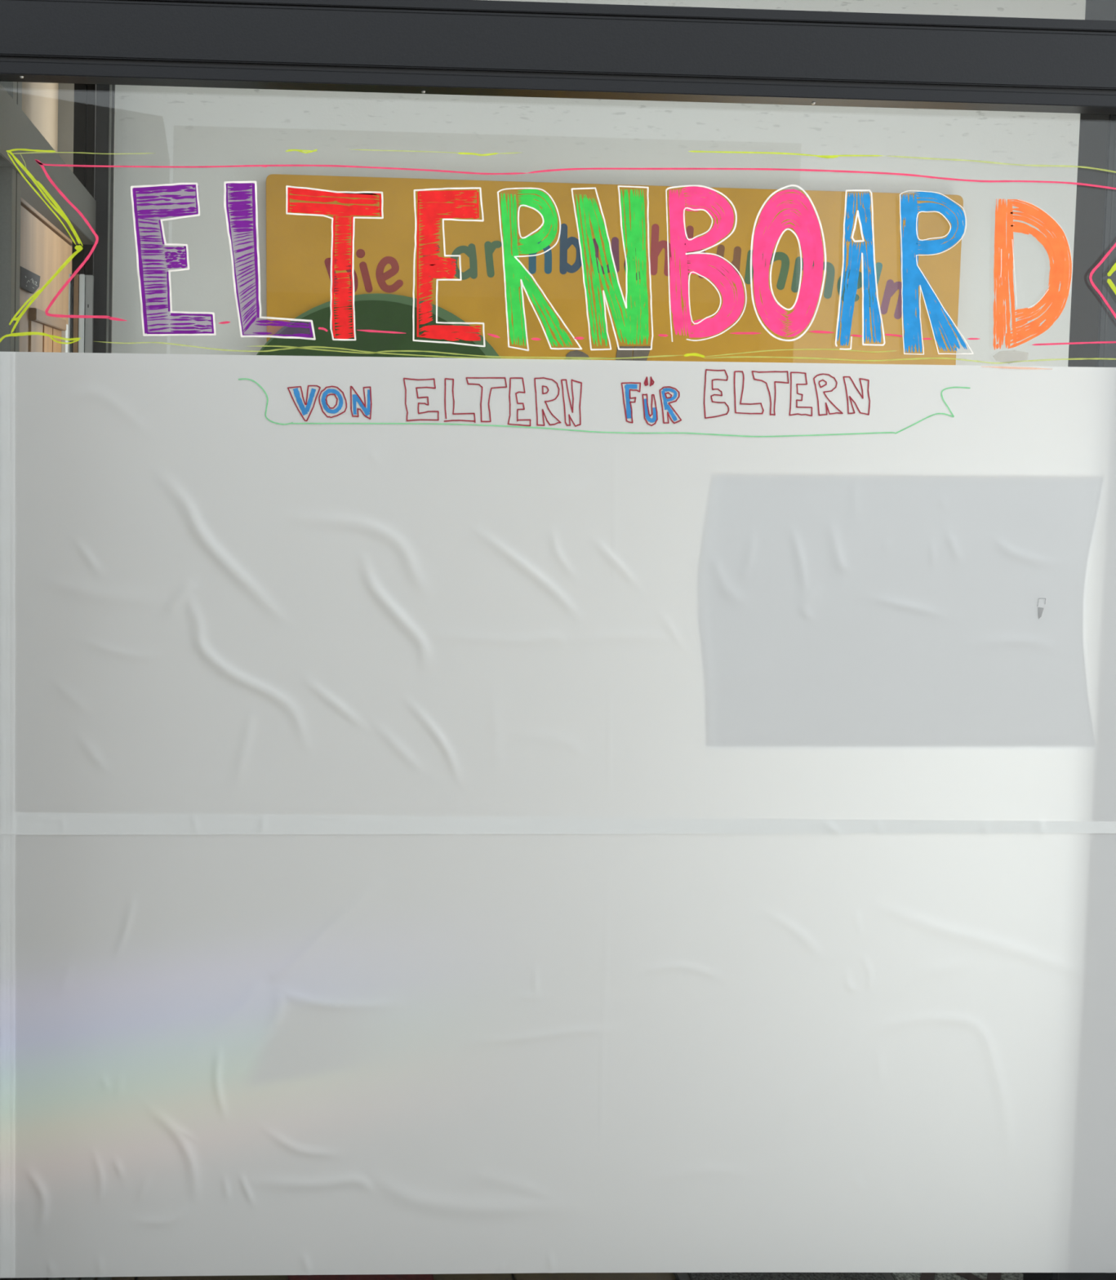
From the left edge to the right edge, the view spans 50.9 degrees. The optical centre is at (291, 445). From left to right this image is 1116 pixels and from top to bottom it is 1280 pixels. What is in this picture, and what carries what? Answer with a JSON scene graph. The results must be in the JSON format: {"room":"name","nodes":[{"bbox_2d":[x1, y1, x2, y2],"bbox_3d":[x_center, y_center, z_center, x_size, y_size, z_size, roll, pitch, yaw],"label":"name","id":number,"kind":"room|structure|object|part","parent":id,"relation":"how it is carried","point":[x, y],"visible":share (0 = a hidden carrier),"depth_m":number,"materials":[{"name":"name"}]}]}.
{"room":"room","nodes":[
{"label":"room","id":0,"kind":"room"},
{"bbox_2d":[22,81,57,151],"bbox_3d":[-0.771,-1.178,2.854,0.098,0.812,1.446,1,2,-2],"label":"wall","id":1,"kind":"structure","parent":0,"point":[39,100],"depth_m":3.35,"materials":[{"name":"beige paint"}]},
{"bbox_2d":[18,196,71,352],"bbox_3d":[-0.780,0.326,3.334,0.070,2.233,1.281,1,2,-2],"label":"door","id":2,"kind":"structure","parent":1,"relation":"in","point":[44,248],"depth_m":3.38,"materials":[{"name":"brown wood"}]},
{"bbox_2d":[19,266,39,293],"bbox_3d":[-0.735,-0.459,3.138,0.008,0.060,0.276,1,2,-2],"label":"name plate","id":3,"kind":"object","parent":2,"relation":"attached to","point":[29,282],"visible":0.88,"depth_m":3.11,"materials":[{"name":"metal"}]},
{"bbox_3d":[-0.755,0.045,3.289,0.006,0.808,0.175,1,2,-2],"label":"panel","id":4,"kind":"part","parent":2,"relation":"part of","materials":[{"name":"brown wood"}]},
{"bbox_3d":[-0.761,0.038,3.464,0.006,0.808,0.138,1,2,-2],"label":"panel","id":5,"kind":"part","parent":2,"relation":"part of","materials":[{"name":"brown wood"}]},
{"bbox_3d":[-0.745,-0.384,3.437,0.020,0.035,0.506,1,2,-2],"label":"moulding","id":6,"kind":"part","parent":2,"relation":"part of","materials":[{"name":"brown wood"}]},
{"bbox_3d":[-0.766,0.032,3.619,0.006,0.808,0.150,1,2,-2],"label":"panel","id":7,"kind":"part","parent":2,"relation":"part of","materials":[{"name":"brown wood"}]},
{"bbox_2d":[57,83,74,172],"bbox_3d":[-0.734,-1.213,3.598,0.220,0.802,0.040,1,2,-2],"label":"wall","id":8,"kind":"structure","parent":0,"point":[65,91],"depth_m":3.58,"materials":[{"name":"beige paint"}]},
{"bbox_2d":[71,97,115,353],"bbox_3d":[-0.809,-0.107,4.021,0.540,3.050,0.070,1,2,-2],"label":"wall","id":9,"kind":"structure","parent":0,"point":[114,97],"depth_m":3.96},
{"bbox_2d":[47,1272,676,1279],"bbox_3d":[0.857,1.526,3.495,5.200,0.100,3.200,1,2,-2],"label":"floor","id":10,"kind":"structure","parent":0,"point":[540,1276],"depth_m":2.06,"materials":[{"name":"stone"}]},
{"bbox_2d":[0,1276,111,1279],"bbox_3d":[-0.468,1.494,2.230,0.270,0.010,0.560,1,2,-2],"label":"mat","id":11,"kind":"object","parent":10,"relation":"on","point":[89,1277],"visible":0.02,"depth_m":2.02,"materials":[{"name":"black rubber"}]},
{"bbox_2d":[67,273,93,352],"bbox_3d":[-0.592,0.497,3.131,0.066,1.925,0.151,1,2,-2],"label":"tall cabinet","id":12,"kind":"object","parent":10,"relation":"on","point":[81,287],"visible":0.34,"depth_m":3.02,"materials":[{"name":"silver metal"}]},
{"bbox_3d":[-0.566,0.503,3.067,0.019,1.920,0.020,1,2,-2],"label":"door","id":13,"kind":"part","parent":12,"relation":"part of","materials":[{"name":"silver metal"}]},
{"bbox_2d":[287,1274,433,1279],"bbox_3d":[0.118,1.506,2.240,0.265,0.011,0.500,1,2,-2],"label":"mat","id":14,"kind":"object","parent":10,"relation":"on","point":[344,1277],"visible":0.02,"depth_m":2.03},
{"bbox_2d":[0,0,1115,1279],"bbox_3d":[0.540,0.011,1.849,3.200,3.050,0.141,1,2,-2],"label":"window","id":15,"kind":"structure","parent":10,"relation":"on","point":[464,47],"depth_m":1.77,"materials":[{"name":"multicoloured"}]},
{"bbox_2d":[0,351,1115,835],"bbox_3d":[0.470,0.251,1.824,1.886,0.793,0.005,1,2,-2],"label":"sheet","id":16,"kind":"object","parent":15,"relation":"attached to","point":[239,594],"visible":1,"depth_m":1.82,"materials":[{"name":"paper"}]},
{"bbox_2d":[0,833,1115,1278],"bbox_3d":[0.478,0.999,1.856,1.918,0.778,0.004,1,2,-2],"label":"sheet","id":17,"kind":"object","parent":15,"relation":"attached to","point":[221,1055],"visible":1,"depth_m":1.86,"materials":[{"name":"white paper"}]},
{"bbox_3d":[0.532,0.457,1.840,3.160,2.048,0.006,1,2,-2],"label":"glass pane","id":18,"kind":"part","parent":15,"relation":"part of","materials":[{"name":"clear glass"}]},
{"bbox_3d":[0.554,-0.624,1.806,3.200,0.084,0.107,1,2,-2],"label":"transom panel","id":19,"kind":"part","parent":15,"relation":"part of","materials":[{"name":"grey metal"}]},
{"bbox_3d":[1.419,0.026,1.914,0.160,3.050,0.070,1,2,-2],"label":"post","id":20,"kind":"part","parent":15,"relation":"part of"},
{"bbox_2d":[673,1272,894,1279],"bbox_3d":[0.898,1.519,2.295,0.402,0.013,0.640,1,2,-2],"label":"door mat","id":21,"kind":"object","parent":10,"relation":"on","point":[679,1276],"visible":0.02,"depth_m":2.05,"materials":[{"name":"grey carpet"}]},
{"bbox_2d":[889,1272,1023,1279],"bbox_3d":[1.355,1.529,2.300,0.507,0.011,0.620,1,2,-2],"label":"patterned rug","id":22,"kind":"object","parent":10,"relation":"on","point":[896,1276],"visible":0.02,"depth_m":2.07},
{"bbox_2d":[111,0,1085,366],"bbox_3d":[1.487,-0.030,3.325,4.013,3.050,0.150,1,2,-2],"label":"wall","id":23,"kind":"structure","parent":0,"point":[181,126],"depth_m":3.19,"materials":[{"name":"white paint"}]},
{"bbox_2d":[0,81,115,353],"bbox_3d":[-0.555,-0.016,2.541,0.128,3.000,1.488,1,2,-2],"label":"door frame","id":24,"kind":"structure","parent":23,"relation":"in","point":[90,189],"depth_m":2.69,"materials":[{"name":"black metal"}]},
{"bbox_3d":[-0.543,0.003,2.087,0.050,3.000,0.080,1,2,-2],"label":"post","id":25,"kind":"part","parent":24,"relation":"part of","materials":[{"name":"grey metal"}]},
{"bbox_3d":[-0.625,-0.046,3.258,0.034,3.000,0.050,1,2,-2],"label":"frame post","id":26,"kind":"part","parent":24,"relation":"part of","materials":[{"name":"black metal"}]},
{"bbox_3d":[-0.591,-0.046,3.254,0.021,3.000,0.060,1,2,-2],"label":"frame post","id":27,"kind":"part","parent":24,"relation":"part of","materials":[{"name":"black metal"}]},
{"bbox_3d":[-0.533,-0.039,3.128,0.036,3.000,0.114,1,2,-2],"label":"corner post","id":28,"kind":"part","parent":24,"relation":"part of","materials":[{"name":"black metal"}]},
{"bbox_3d":[-0.511,-0.037,3.076,0.004,3.000,0.010,1,2,-2],"label":"corner trim","id":29,"kind":"part","parent":24,"relation":"part of","materials":[{"name":"black metal"}]},
{"bbox_2d":[256,173,963,364],"bbox_3d":[0.859,-0.154,3.194,2.083,1.171,0.060,1,2,-2],"label":"sign board","id":30,"kind":"object","parent":23,"relation":"attached to","point":[298,247],"visible":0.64,"depth_m":3.16,"materials":[{"name":"ochre yellow paint"},{"name":"green paint"},{"name":"dark green paint"}]}
]}

